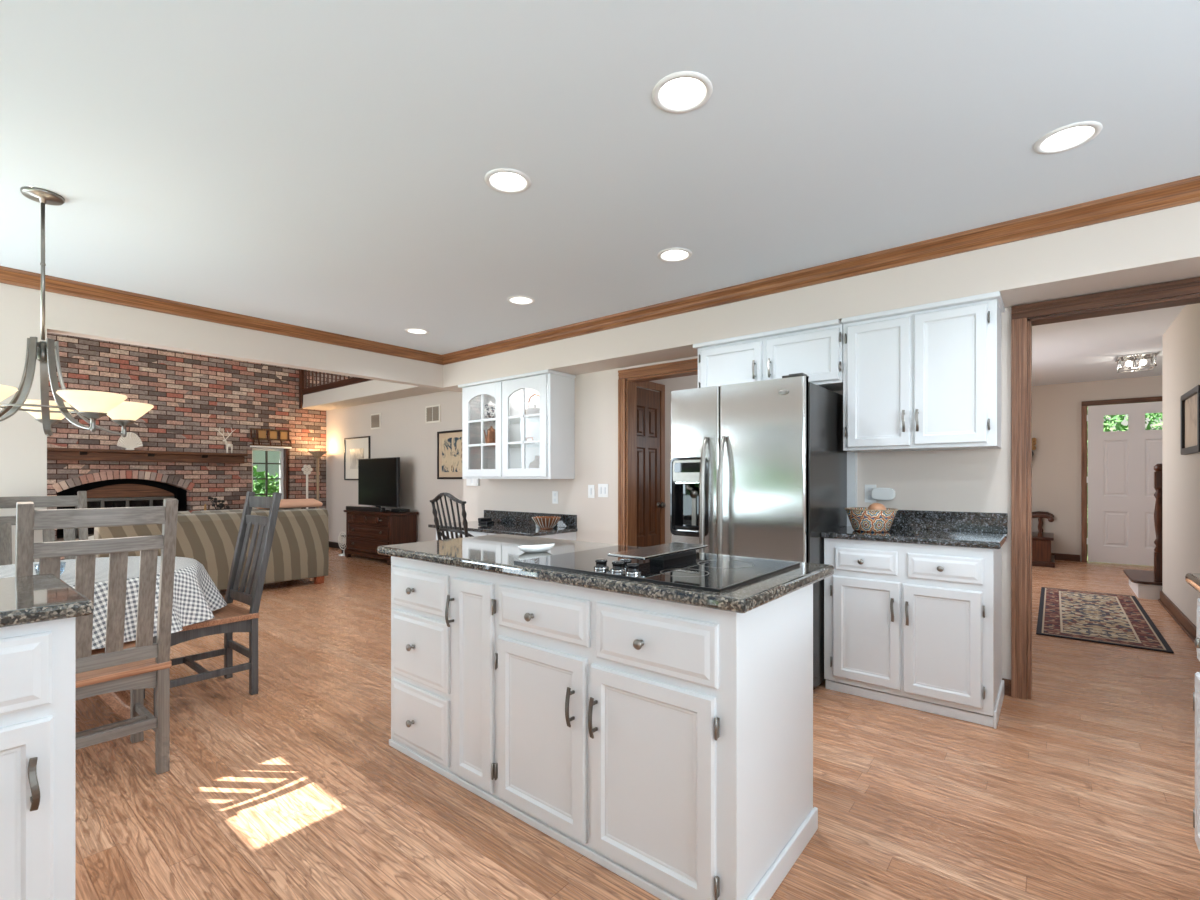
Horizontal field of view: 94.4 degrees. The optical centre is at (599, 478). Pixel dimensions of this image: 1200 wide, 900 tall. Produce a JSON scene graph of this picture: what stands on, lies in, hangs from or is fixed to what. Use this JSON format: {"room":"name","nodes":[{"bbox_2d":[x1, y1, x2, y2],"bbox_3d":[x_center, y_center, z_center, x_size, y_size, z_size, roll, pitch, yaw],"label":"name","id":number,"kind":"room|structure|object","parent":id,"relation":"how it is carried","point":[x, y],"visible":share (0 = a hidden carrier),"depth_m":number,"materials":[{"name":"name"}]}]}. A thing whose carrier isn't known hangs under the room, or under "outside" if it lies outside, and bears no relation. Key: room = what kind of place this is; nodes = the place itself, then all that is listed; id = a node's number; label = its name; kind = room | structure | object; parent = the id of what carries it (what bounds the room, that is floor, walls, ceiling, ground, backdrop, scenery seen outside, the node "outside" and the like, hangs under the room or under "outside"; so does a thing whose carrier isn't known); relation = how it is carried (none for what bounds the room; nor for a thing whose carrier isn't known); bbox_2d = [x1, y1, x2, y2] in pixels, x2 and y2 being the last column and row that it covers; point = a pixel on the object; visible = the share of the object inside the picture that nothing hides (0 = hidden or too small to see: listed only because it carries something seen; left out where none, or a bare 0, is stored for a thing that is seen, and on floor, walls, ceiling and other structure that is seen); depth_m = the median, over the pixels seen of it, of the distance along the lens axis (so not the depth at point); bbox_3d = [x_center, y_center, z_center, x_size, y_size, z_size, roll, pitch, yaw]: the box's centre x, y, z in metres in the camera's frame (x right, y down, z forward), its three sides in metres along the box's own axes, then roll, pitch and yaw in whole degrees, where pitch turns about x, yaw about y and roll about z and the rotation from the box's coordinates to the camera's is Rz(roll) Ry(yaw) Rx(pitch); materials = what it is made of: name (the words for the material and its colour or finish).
{"room":"kitchen","nodes":[
{"label":"kitchen","id":0,"kind":"room"},
{"bbox_2d":[57,479,186,537],"bbox_3d":[-7.077,0.475,8.211,0.550,1.500,1.670,0,0,39],"label":"fireplace","id":1,"kind":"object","parent":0,"point":[180,494],"depth_m":8.42,"materials":[{"name":"metal"}]},
{"bbox_2d":[47,332,351,539],"bbox_3d":[-6.579,-1.175,8.244,0.220,4.800,7.950,0,0,39],"label":"brick wall","id":2,"kind":"structure","parent":0,"point":[191,395],"depth_m":8.52,"materials":[{"name":"brick"}]},
{"bbox_2d":[55,538,78,559],"bbox_3d":[-6.506,1.015,7.764,0.500,0.420,2.300,0,0,39],"label":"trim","id":3,"kind":"structure","parent":2,"relation":"attached to","point":[62,558],"depth_m":7.23,"materials":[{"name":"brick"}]},
{"bbox_2d":[208,497,229,509],"bbox_3d":[-5.851,0.539,8.531,0.282,0.533,0.238,0,0,-35],"label":"flower vase","id":4,"kind":"object","parent":3,"relation":"on","point":[221,505],"visible":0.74,"depth_m":8.52,"materials":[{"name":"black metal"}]},
{"bbox_2d":[52,471,194,491],"bbox_3d":[-6.736,0.034,7.933,0.130,0.296,1.568,0,0,39],"label":"trim","id":5,"kind":"structure","parent":2,"relation":"attached to","point":[179,482],"depth_m":7.84,"materials":[{"name":"brick"}]},
{"bbox_2d":[75,484,173,537],"bbox_3d":[-6.767,0.440,7.958,0.050,0.730,1.090,0,0,39],"label":"doors","id":6,"kind":"structure","parent":2,"relation":"in","point":[136,495],"depth_m":7.92,"materials":[{"name":"brown metal"}]},
{"bbox_2d":[76,484,173,497],"bbox_3d":[-6.771,0.170,7.962,0.040,0.190,1.090,0,0,39],"label":"hood","id":7,"kind":"object","parent":6,"relation":"attached to","point":[118,490],"depth_m":7.96,"materials":[{"name":"black metal"}]},
{"bbox_2d":[47,447,247,462],"bbox_3d":[-6.771,-0.323,7.677,0.200,0.155,3.330,0,0,39],"label":"mantel shelf","id":8,"kind":"object","parent":2,"relation":"attached to","point":[80,454],"visible":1,"depth_m":7.89,"materials":[{"name":"brown wood"}]},
{"bbox_2d":[117,432,142,449],"bbox_3d":[-6.627,-0.528,7.838,0.064,0.255,0.284,0,0,39],"label":"shell ornament","id":9,"kind":"object","parent":8,"relation":"on","point":[131,441],"visible":0.9,"depth_m":7.84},
{"bbox_2d":[249,428,291,446],"bbox_3d":[-5.514,-0.688,9.327,0.060,0.285,0.645,0,0,39],"label":"wall rack","id":10,"kind":"object","parent":2,"relation":"attached to","point":[283,435],"visible":1,"depth_m":9.33,"materials":[{"name":"brown wood"}]},
{"bbox_2d":[250,445,291,508],"bbox_3d":[-5.611,-0.010,9.417,0.235,1.070,0.638,0,0,39],"label":"window","id":11,"kind":"structure","parent":2,"relation":"in","point":[283,452],"depth_m":9.53,"materials":[{"name":"white wood"}]},
{"bbox_2d":[0,283,461,563],"bbox_3d":[-3.244,-0.062,4.114,0.130,2.574,5.770,0,0,39],"label":"wall","id":12,"kind":"structure","parent":0,"point":[23,439],"depth_m":3.83,"materials":[{"name":"paint"}]},
{"bbox_2d":[0,266,442,364],"bbox_3d":[-3.319,-1.256,3.865,0.070,0.088,5.290,0,0,39],"label":"trim","id":13,"kind":"structure","parent":12,"relation":"attached to","point":[11,276],"depth_m":4.18,"materials":[{"name":"brown wood"}]},
{"bbox_2d":[302,380,446,410],"bbox_3d":[-2.611,-1.340,8.858,5.150,0.220,1.980,0,0,39],"label":"wall","id":14,"kind":"structure","parent":0,"point":[372,391],"depth_m":8.53,"materials":[{"name":"paint"}]},
{"bbox_2d":[302,377,371,394],"bbox_3d":[-3.275,-1.500,8.148,5.020,0.100,0.080,0,0,39],"label":"trim","id":15,"kind":"structure","parent":14,"relation":"attached to","point":[354,380],"depth_m":8.89,"materials":[{"name":"brown wood"}]},
{"bbox_2d":[326,390,463,542],"bbox_3d":[-3.049,-0.003,8.583,5.220,2.455,0.120,0,0,39],"label":"wall","id":16,"kind":"structure","parent":0,"point":[404,433],"depth_m":8.44,"materials":[{"name":"paint"}]},
{"bbox_2d":[344,436,369,479],"bbox_3d":[-4.080,-0.335,9.329,0.840,0.720,0.028,0,0,39],"label":"framed picture","id":17,"kind":"object","parent":16,"relation":"attached to","point":[355,448],"visible":0.79,"depth_m":9.38},
{"bbox_2d":[350,448,363,468],"bbox_3d":[-4.079,-0.335,9.329,0.456,0.336,0.002,0,0,39],"label":"artwork","id":18,"kind":"object","parent":17,"relation":"attached to","point":[355,453],"depth_m":9.36},
{"bbox_2d":[371,413,380,428],"bbox_3d":[-3.619,-0.925,8.960,0.300,0.250,0.016,0,0,39],"label":"air vent","id":19,"kind":"object","parent":16,"relation":"in","point":[375,418],"visible":1,"depth_m":8.94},
{"bbox_2d":[426,404,440,423],"bbox_3d":[-2.395,-0.925,7.961,0.360,0.250,0.016,0,0,39],"label":"air vent","id":20,"kind":"object","parent":16,"relation":"in","point":[433,413],"visible":1,"depth_m":7.94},
{"bbox_2d":[437,430,461,478],"bbox_3d":[-2.035,-0.328,7.659,0.680,0.670,0.028,0,0,39],"label":"framed picture","id":21,"kind":"object","parent":16,"relation":"attached to","point":[449,443],"visible":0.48,"depth_m":7.70},
{"bbox_2d":[442,437,461,471],"bbox_3d":[-2.034,-0.328,7.660,0.484,0.474,0.002,0,0,39],"label":"artwork","id":22,"kind":"object","parent":21,"relation":"attached to","point":[451,446],"depth_m":7.67},
{"bbox_2d":[0,0,1199,354],"bbox_3d":[-0.460,-1.300,1.531,7.450,0.001,5.290,0,0,39],"label":"ceiling","id":23,"kind":"structure","parent":0,"point":[323,165],"depth_m":2.14,"materials":[{"name":"paint"}]},
{"bbox_2d":[0,186,153,436],"bbox_3d":[-2.574,-0.754,2.532,0.773,1.092,0.801,0,0,-23],"label":"chandelier","id":24,"kind":"object","parent":23,"relation":"hanging from","point":[93,405],"visible":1,"depth_m":2.52,"materials":[{"name":"silver metal"}]},
{"bbox_2d":[405,328,428,333],"bbox_3d":[-1.612,-1.347,4.893,0.202,0.106,0.202,0,0,39],"label":"recessed light","id":25,"kind":"object","parent":23,"relation":"in","point":[409,330],"visible":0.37,"depth_m":4.94,"materials":[{"name":"white ceramic"}]},
{"bbox_2d":[484,168,530,193],"bbox_3d":[-0.402,-1.347,2.427,0.202,0.106,0.202,0,0,39],"label":"recessed light","id":26,"kind":"object","parent":23,"relation":"in","point":[504,180],"visible":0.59,"depth_m":2.47,"materials":[{"name":"white ceramic"}]},
{"bbox_2d":[507,295,534,304],"bbox_3d":[-0.575,-1.347,4.044,0.202,0.106,0.202,0,0,39],"label":"recessed light","id":27,"kind":"object","parent":23,"relation":"in","point":[519,300],"visible":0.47,"depth_m":4.10,"materials":[{"name":"white ceramic"}]},
{"bbox_2d":[657,248,691,261],"bbox_3d":[0.434,-1.347,3.227,0.202,0.106,0.202,0,0,39],"label":"recessed light","id":28,"kind":"object","parent":23,"relation":"in","point":[670,254],"visible":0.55,"depth_m":3.28,"materials":[{"name":"white ceramic"}]},
{"bbox_2d":[652,71,712,113],"bbox_3d":[0.277,-1.347,1.873,0.202,0.106,0.202,0,0,39],"label":"recessed light","id":29,"kind":"object","parent":23,"relation":"in","point":[682,91],"visible":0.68,"depth_m":1.91,"materials":[{"name":"white ceramic"}]},
{"bbox_2d":[1034,121,1102,153],"bbox_3d":[1.781,-1.347,2.120,0.202,0.106,0.202,0,0,39],"label":"recessed light","id":30,"kind":"object","parent":23,"relation":"in","point":[1071,136],"visible":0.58,"depth_m":2.15,"materials":[{"name":"white ceramic"}]},
{"bbox_2d":[75,547,1199,899],"bbox_3d":[-0.198,1.265,6.003,13.100,0.080,12.950,0,0,39],"label":"floor","id":31,"kind":"structure","parent":0,"point":[1082,788],"depth_m":2.17,"materials":[{"name":"brown wood"}]},
{"bbox_2d":[0,617,74,899],"bbox_3d":[-1.906,0.787,1.106,0.608,0.876,1.202,0,0,39],"label":"base cabinet","id":32,"kind":"object","parent":31,"relation":"on","point":[37,660],"visible":0.97,"depth_m":1.35,"materials":[{"name":"white wood"}]},
{"bbox_2d":[0,574,93,627],"bbox_3d":[-1.944,0.330,1.144,0.662,0.038,1.254,0,0,39],"label":"countertop","id":33,"kind":"structure","parent":32,"relation":"on","point":[29,599],"depth_m":1.42,"materials":[{"name":"grey stone"}]},
{"bbox_2d":[0,491,87,565],"bbox_3d":[-3.293,0.653,3.292,0.626,1.144,0.464,0,0,39],"label":"dining chair","id":34,"kind":"object","parent":31,"relation":"on","point":[6,522],"visible":0.12,"depth_m":3.48,"materials":[{"name":"grey wood"}]},
{"bbox_2d":[15,498,177,774],"bbox_3d":[-2.087,0.653,2.269,0.626,1.144,0.464,0,0,39],"label":"dining chair","id":35,"kind":"object","parent":31,"relation":"on","point":[137,665],"visible":0.7,"depth_m":2.18,"materials":[{"name":"grey wood"}]},
{"bbox_2d":[99,690,147,718],"bbox_3d":[-2.724,0.850,2.831,1.060,0.739,1.060,0,0,39],"label":"dining table","id":36,"kind":"object","parent":31,"relation":"on","point":[119,701],"visible":0.02,"depth_m":2.78,"materials":[{"name":"brown wood"}]},
{"bbox_2d":[0,556,226,649],"bbox_3d":[-2.702,0.614,2.836,1.394,0.288,1.394,0,0,19],"label":"tablecloth","id":37,"kind":"object","parent":36,"relation":"on","point":[195,594],"visible":0.38,"depth_m":2.83,"materials":[{"name":"fabric"}]},
{"bbox_2d":[88,507,328,589],"bbox_3d":[-4.197,0.778,6.047,0.950,0.893,2.040,0,0,39],"label":"sofa","id":38,"kind":"object","parent":31,"relation":"on","point":[300,543],"visible":0.46,"depth_m":5.84,"materials":[{"name":"fabric"}]},
{"bbox_2d":[191,509,242,513],"bbox_3d":[-4.078,0.548,5.947,0.280,0.433,0.530,0,0,39],"label":"cushion","id":39,"kind":"object","parent":38,"relation":"on","point":[232,510],"depth_m":5.84,"materials":[{"name":"fabric"}]},
{"bbox_2d":[252,507,300,510],"bbox_3d":[-3.739,0.548,6.362,0.280,0.433,0.530,0,0,39],"label":"cushion","id":40,"kind":"object","parent":38,"relation":"on","point":[299,507],"depth_m":6.30,"materials":[{"name":"fabric"}]},
{"bbox_2d":[257,498,322,508],"bbox_3d":[-3.633,0.288,6.452,0.256,0.094,0.720,0,0,39],"label":"throw blanket","id":41,"kind":"object","parent":38,"relation":"on","point":[284,503],"visible":0.57,"depth_m":6.48,"materials":[{"name":"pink fabric"}]},
{"bbox_2d":[144,491,281,716],"bbox_3d":[-2.237,0.653,3.166,0.464,1.144,0.626,0,0,39],"label":"dining chair","id":42,"kind":"object","parent":31,"relation":"on","point":[229,619],"visible":0.74,"depth_m":3.22,"materials":[{"name":"grey wood"}]},
{"bbox_2d":[302,465,312,508],"bbox_3d":[-5.012,0.493,9.514,0.200,1.464,0.200,0,0,39],"label":"stand","id":43,"kind":"object","parent":31,"relation":"on","point":[308,469],"visible":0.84,"depth_m":9.50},
{"bbox_2d":[308,451,326,508],"bbox_3d":[-4.925,0.375,9.701,0.310,1.700,0.310,0,0,39],"label":"floor lamp","id":44,"kind":"object","parent":31,"relation":"on","point":[317,454],"visible":0.7,"depth_m":9.68,"materials":[{"name":"beige"}]},
{"bbox_2d":[338,532,345,555],"bbox_3d":[-4.101,1.035,8.867,0.220,0.381,0.212,0,0,-3],"label":"floor fan","id":45,"kind":"object","parent":31,"relation":"on","point":[343,539],"visible":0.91,"depth_m":8.86,"materials":[{"name":"white plastic"}]},
{"bbox_2d":[344,510,418,564],"bbox_3d":[-3.343,0.858,8.428,1.400,0.735,0.452,0,0,39],"label":"dresser","id":46,"kind":"object","parent":31,"relation":"on","point":[366,531],"visible":0.87,"depth_m":8.15,"materials":[{"name":"brown wood"}]},
{"bbox_2d":[346,506,384,511],"bbox_3d":[-3.534,0.456,8.353,1.040,0.065,0.080,0,0,39],"label":"soundbar","id":47,"kind":"object","parent":46,"relation":"on","point":[355,508],"visible":1,"depth_m":8.26,"materials":[{"name":"black plastic"}]},
{"bbox_2d":[358,457,399,510],"bbox_3d":[-3.386,0.089,8.438,1.250,0.800,0.190,0,0,42],"label":"television","id":48,"kind":"object","parent":46,"relation":"on","point":[378,478],"visible":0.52,"depth_m":8.37,"materials":[{"name":"black plastic"}]},
{"bbox_2d":[430,492,473,539],"bbox_3d":[-1.112,0.670,4.709,0.490,1.115,0.521,0,0,39],"label":"chair","id":49,"kind":"object","parent":31,"relation":"on","point":[440,531],"visible":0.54,"depth_m":4.54,"materials":[{"name":"black paint"}]},
{"bbox_2d":[436,531,575,540],"bbox_3d":[-0.966,0.861,5.414,1.415,0.728,0.625,0,0,39],"label":"base cabinet","id":50,"kind":"object","parent":31,"relation":"on","point":[571,535],"visible":0.1,"depth_m":5.14,"materials":[{"name":"white wood"}]},
{"bbox_2d":[428,510,576,536],"bbox_3d":[-0.979,0.417,5.428,1.478,0.157,0.627,0,0,39],"label":"countertop","id":51,"kind":"structure","parent":50,"relation":"on","point":[505,522],"depth_m":5.34,"materials":[{"name":"black stone"}]},
{"bbox_2d":[532,516,560,528],"bbox_3d":[-0.497,0.410,5.170,0.273,0.108,0.271,0,0,39],"label":"bowl","id":52,"kind":"object","parent":51,"relation":"on","point":[543,522],"visible":1,"depth_m":5.10,"materials":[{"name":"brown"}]},
{"bbox_2d":[389,556,817,899],"bbox_3d":[-0.120,0.787,2.230,1.730,0.876,0.673,0,0,39],"label":"base cabinet","id":53,"kind":"object","parent":31,"relation":"on","point":[668,745],"visible":0.98,"depth_m":1.75,"materials":[{"name":"white wood"}]},
{"bbox_2d":[377,534,833,613],"bbox_3d":[-0.093,0.330,2.288,1.813,0.038,0.757,0,0,39],"label":"countertop","id":54,"kind":"structure","parent":53,"relation":"on","point":[496,553],"depth_m":1.92,"materials":[{"name":"grey stone"}]},
{"bbox_2d":[518,543,554,552],"bbox_3d":[-0.269,0.294,2.356,0.160,0.033,0.084,0,0,-19],"label":"spoon rest","id":55,"kind":"object","parent":54,"relation":"on","point":[545,547],"visible":1,"depth_m":2.33,"materials":[{"name":"white ceramic"}]},
{"bbox_2d":[514,542,799,592],"bbox_3d":[0.205,0.289,2.021,0.831,0.044,0.630,0,0,39],"label":"cooktop","id":56,"kind":"object","parent":54,"relation":"in","point":[676,564],"visible":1,"depth_m":1.92,"materials":[{"name":"black glass"}]},
{"bbox_2d":[670,373,846,689],"bbox_3d":[1.009,0.322,3.568,0.860,1.806,0.895,0,0,39],"label":"refrigerator","id":57,"kind":"object","parent":31,"relation":"on","point":[758,469],"visible":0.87,"depth_m":3.24,"materials":[{"name":"silver metal"}]},
{"bbox_2d":[824,538,1003,728],"bbox_3d":[1.778,0.784,3.168,0.819,0.882,0.613,0,0,39],"label":"base cabinet","id":58,"kind":"object","parent":31,"relation":"on","point":[914,626],"visible":0.98,"depth_m":2.93,"materials":[{"name":"white wood"}]},
{"bbox_2d":[821,510,1008,548],"bbox_3d":[1.793,0.269,3.182,0.850,0.148,0.601,0,0,39],"label":"countertop","id":59,"kind":"structure","parent":58,"relation":"on","point":[986,530],"depth_m":3.19,"materials":[{"name":"grey stone"}]},
{"bbox_2d":[845,507,897,531],"bbox_3d":[1.602,0.242,3.288,0.286,0.132,0.286,0,0,39],"label":"mixing bowl","id":60,"kind":"object","parent":59,"relation":"on","point":[862,519],"visible":0.93,"depth_m":3.19,"materials":[{"name":"ceramic"}]},
{"bbox_2d":[867,503,885,509],"bbox_3d":[1.645,0.185,3.304,0.101,0.082,0.096,0,0,39],"label":"onion","id":61,"kind":"object","parent":60,"relation":"in","point":[875,506],"visible":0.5,"depth_m":3.27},
{"bbox_2d":[1032,511,1054,567],"bbox_3d":[6.298,0.750,8.220,0.660,0.950,0.960,0,0,39],"label":"bench","id":62,"kind":"object","parent":31,"relation":"on","point":[1041,541],"visible":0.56,"depth_m":7.76,"materials":[{"name":"brown wood"}]},
{"bbox_2d":[1036,587,1173,652],"bbox_3d":[4.484,1.220,5.062,0.760,0.010,2.405,0,0,39],"label":"oriental rug","id":63,"kind":"object","parent":31,"relation":"on","point":[1104,618],"visible":1,"depth_m":4.79,"materials":[{"name":"fabric"}]},
{"bbox_2d":[1123,569,1161,599],"bbox_3d":[6.277,1.136,5.680,1.300,0.178,0.980,0,0,39],"label":"step","id":64,"kind":"structure","parent":31,"relation":"on","point":[1142,582],"depth_m":5.70,"materials":[{"name":"white wood"}]},
{"bbox_2d":[1154,463,1161,581],"bbox_3d":[5.863,0.288,5.489,0.561,1.519,0.092,0,0,39],"label":"newel post","id":65,"kind":"object","parent":64,"relation":"on","point":[1158,467],"visible":0.63,"depth_m":5.62,"materials":[{"name":"brown wood"}]},
{"bbox_2d":[1193,598,1199,851],"bbox_3d":[1.791,0.787,1.177,0.658,0.876,1.200,0,0,39],"label":"base cabinet","id":66,"kind":"object","parent":31,"relation":"on","point":[1196,695],"visible":1,"depth_m":1.76,"materials":[{"name":"white wood"}]},
{"bbox_2d":[1185,573,1199,592],"bbox_3d":[1.811,0.330,1.160,0.662,0.038,1.248,0,0,39],"label":"countertop","id":67,"kind":"structure","parent":66,"relation":"on","point":[1193,579],"depth_m":1.76,"materials":[{"name":"grey stone"}]},
{"bbox_2d":[638,375,697,543],"bbox_3d":[1.470,-0.025,5.397,1.550,2.500,2.180,0,0,39],"label":"wall","id":68,"kind":"structure","parent":0,"point":[686,382],"depth_m":5.46,"materials":[{"name":"paint"}]},
{"bbox_2d":[637,381,664,544],"bbox_3d":[0.451,0.160,5.170,0.020,2.130,0.540,0,0,39],"label":"trim","id":69,"kind":"structure","parent":68,"relation":"attached to","point":[648,385],"depth_m":5.32,"materials":[{"name":"brown wood"}]},
{"bbox_2d":[637,387,665,546],"bbox_3d":[0.448,0.195,5.127,0.109,2.040,0.450,0,0,39],"label":"door","id":70,"kind":"structure","parent":68,"relation":"in","point":[648,401],"depth_m":5.17,"materials":[{"name":"brown wood"}]},
{"bbox_2d":[443,202,1199,389],"bbox_3d":[1.326,-1.161,3.720,7.450,0.378,0.360,0,0,39],"label":"wall","id":71,"kind":"structure","parent":0,"point":[1160,246],"depth_m":3.10,"materials":[{"name":"paint"}]},
{"bbox_2d":[442,175,1199,364],"bbox_3d":[1.190,-1.256,3.553,7.450,0.088,0.070,0,0,39],"label":"trim","id":72,"kind":"structure","parent":71,"relation":"attached to","point":[1184,191],"depth_m":3.15,"materials":[{"name":"brown wood"}]},
{"bbox_2d":[464,282,1199,679],"bbox_3d":[1.630,-0.125,4.194,7.580,2.700,0.760,0,0,39],"label":"wall","id":73,"kind":"structure","parent":0,"point":[971,480],"depth_m":3.64,"materials":[{"name":"paint"}]},
{"bbox_2d":[299,369,352,408],"bbox_3d":[-3.283,-1.886,8.154,5.000,1.330,0.100,0,0,39],"label":"loft railing","id":74,"kind":"object","parent":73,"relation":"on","point":[302,373],"visible":0.12,"depth_m":9.63,"materials":[{"name":"brown wood"}]},
{"bbox_2d":[458,369,575,478],"bbox_3d":[-0.850,-0.484,5.485,1.306,0.974,0.371,0,0,39],"label":"upper cabinet","id":75,"kind":"object","parent":73,"relation":"attached to","point":[496,427],"visible":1,"depth_m":5.35,"materials":[{"name":"white"}]},
{"bbox_2d":[509,442,547,446],"bbox_3d":[-0.829,-0.322,5.510,1.238,0.012,0.283,0,0,39],"label":"shelf","id":76,"kind":"object","parent":75,"relation":"attached to","point":[530,444],"depth_m":5.50,"materials":[{"name":"white wood"}]},
{"bbox_2d":[511,415,547,422],"bbox_3d":[-0.829,-0.569,5.510,1.238,0.012,0.283,0,0,39],"label":"shelf","id":77,"kind":"object","parent":75,"relation":"attached to","point":[535,419],"depth_m":5.50,"materials":[{"name":"white wood"}]},
{"bbox_2d":[525,394,538,416],"bbox_3d":[-0.620,-0.691,5.285,0.187,0.231,0.184,0,0,39],"label":"copper kettle","id":78,"kind":"object","parent":75,"relation":"on","point":[534,409],"visible":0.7,"depth_m":5.21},
{"bbox_2d":[484,510,576,527],"bbox_3d":[-0.738,0.402,5.619,1.330,0.126,0.027,0,0,39],"label":"backsplash","id":79,"kind":"structure","parent":73,"relation":"attached to","point":[512,517],"depth_m":5.62,"materials":[{"name":"black stone"}]},
{"bbox_2d":[598,484,607,496],"bbox_3d":[0.026,0.107,5.005,0.115,0.120,0.012,0,0,39],"label":"light switch","id":80,"kind":"object","parent":73,"relation":"attached to","point":[602,488],"visible":1,"depth_m":5.00,"materials":[{"name":"white plastic"}]},
{"bbox_2d":[618,358,697,545],"bbox_3d":[0.552,0.139,4.654,0.891,2.173,0.161,0,0,39],"label":"trim","id":81,"kind":"structure","parent":73,"relation":"attached to","point":[628,379],"depth_m":4.85,"materials":[{"name":"brown wood"}]},
{"bbox_2d":[693,319,842,390],"bbox_3d":[1.173,-0.780,3.826,1.016,0.381,0.384,0,0,39],"label":"upper cabinet","id":82,"kind":"object","parent":73,"relation":"attached to","point":[815,350],"visible":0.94,"depth_m":3.64,"materials":[{"name":"white wood"}]},
{"bbox_2d":[847,452,856,525],"bbox_3d":[1.653,0.075,3.646,0.050,0.500,0.060,0,0,39],"label":"trim","id":83,"kind":"structure","parent":73,"relation":"attached to","point":[851,456],"depth_m":3.62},
{"bbox_2d":[865,485,875,502],"bbox_3d":[1.751,0.097,3.599,0.070,0.116,0.009,0,0,39],"label":"wall outlet","id":84,"kind":"object","parent":73,"relation":"attached to","point":[868,488],"visible":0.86,"depth_m":3.60,"materials":[{"name":"white plastic"}]},
{"bbox_2d":[871,488,895,499],"bbox_3d":[1.798,0.097,3.527,0.136,0.080,0.038,0,0,39],"label":"plug","id":85,"kind":"object","parent":73,"relation":"attached to","point":[876,493],"visible":1,"depth_m":3.51,"materials":[{"name":"white plastic"}]},
{"bbox_2d":[841,291,1004,452],"bbox_3d":[1.874,-0.571,3.254,0.783,0.800,0.384,0,0,39],"label":"upper cabinet","id":86,"kind":"object","parent":73,"relation":"attached to","point":[924,377],"visible":1,"depth_m":3.11,"materials":[{"name":"white wood"}]},
{"bbox_2d":[891,510,1007,532],"bbox_3d":[1.991,0.252,3.389,0.798,0.114,0.029,0,0,39],"label":"backsplash","id":87,"kind":"structure","parent":73,"relation":"attached to","point":[987,522],"depth_m":3.29,"materials":[{"name":"grey stone"}]},
{"bbox_2d":[1002,678,1010,695],"bbox_3d":[2.300,1.180,3.144,0.043,0.090,0.020,0,0,39],"label":"baseboard","id":88,"kind":"structure","parent":73,"relation":"attached to","point":[1007,682],"depth_m":3.14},
{"bbox_2d":[1011,277,1199,699],"bbox_3d":[2.759,0.130,2.853,1.035,2.191,0.161,0,0,39],"label":"trim","id":89,"kind":"structure","parent":73,"relation":"attached to","point":[1022,320],"depth_m":3.09,"materials":[{"name":"wood"}]},
{"bbox_2d":[1032,375,1161,561],"bbox_3d":[7.326,-0.100,8.103,4.100,2.650,0.120,0,0,39],"label":"wall","id":90,"kind":"structure","parent":0,"point":[1056,408],"depth_m":8.33,"materials":[{"name":"paint"}]},
{"bbox_2d":[1051,553,1079,561],"bbox_3d":[6.438,1.175,8.739,1.680,0.100,0.018,0,0,39],"label":"baseboard","id":91,"kind":"structure","parent":90,"relation":"attached to","point":[1058,556],"depth_m":8.29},
{"bbox_2d":[1081,396,1161,561],"bbox_3d":[7.535,0.045,7.829,1.140,2.360,0.040,0,0,39],"label":"trim","id":92,"kind":"structure","parent":90,"relation":"attached to","point":[1084,404],"depth_m":8.15,"materials":[{"name":"wood"}]},
{"bbox_2d":[1087,402,1161,565],"bbox_3d":[7.519,0.075,7.819,1.012,2.270,0.047,0,0,39],"label":"door","id":93,"kind":"structure","parent":90,"relation":"in","point":[1120,479],"depth_m":7.88,"materials":[{"name":"white wood"}]},
{"bbox_2d":[1032,305,1185,385],"bbox_3d":[5.174,-1.455,5.452,4.120,0.060,6.950,0,0,39],"label":"ceiling","id":94,"kind":"structure","parent":0,"point":[1082,350],"depth_m":5.95,"materials":[{"name":"paint"}]},
{"bbox_2d":[1115,352,1158,372],"bbox_3d":[6.234,-1.347,6.465,0.340,0.155,0.340,0,0,39],"label":"light","id":95,"kind":"object","parent":94,"relation":"attached to","point":[1151,355],"visible":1,"depth_m":6.43,"materials":[{"name":"silver metal"}]},
{"bbox_2d":[1162,303,1199,625],"bbox_3d":[4.451,-0.100,4.028,0.120,2.650,3.830,0,0,39],"label":"wall","id":96,"kind":"structure","parent":0,"point":[1181,340],"depth_m":4.83,"materials":[{"name":"paint"}]},
{"bbox_2d":[1158,591,1195,641],"bbox_3d":[4.401,1.175,4.088,0.032,0.100,3.820,0,0,39],"label":"baseboard","id":97,"kind":"structure","parent":96,"relation":"attached to","point":[1188,627],"depth_m":4.70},
{"bbox_2d":[1180,385,1199,454],"bbox_3d":[4.573,-0.438,4.296,0.030,0.486,0.740,0,0,39],"label":"picture","id":98,"kind":"object","parent":96,"relation":"attached to","point":[1189,401],"visible":1,"depth_m":4.33},
{"bbox_2d":[1185,394,1196,447],"bbox_3d":[4.579,-0.439,4.291,0.006,0.407,0.660,0,0,39],"label":"artwork","id":99,"kind":"object","parent":98,"relation":"attached to","point":[1190,399],"depth_m":4.33},
{"label":"outside","id":100,"kind":"structure","parent":0,"visible":0},
{"bbox_3d":[0.000,1.475,0.000,80.000,0.100,80.000,0,0,39],"label":"ground","id":101,"kind":"structure","parent":100,"visible":0},
{"bbox_2d":[253,450,278,488],"bbox_3d":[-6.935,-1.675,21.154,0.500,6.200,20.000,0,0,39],"label":"house","id":102,"kind":"structure","parent":101,"relation":"on","point":[258,456],"depth_m":16.93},
{"bbox_2d":[253,465,278,496],"bbox_3d":[-7.198,0.618,11.519,1.956,1.852,1.914,0,0,39],"label":"shrub","id":103,"kind":"object","parent":101,"relation":"on","point":[259,485],"visible":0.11,"depth_m":11.40,"materials":[{"name":"green plant"}]},
{"bbox_2d":[1087,407,1161,536],"bbox_3d":[10.021,-0.317,10.197,3.904,3.867,3.909,0,0,39],"label":"shrub","id":104,"kind":"object","parent":101,"relation":"on","point":[1108,423],"visible":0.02,"depth_m":9.74,"materials":[{"name":"green plant"}]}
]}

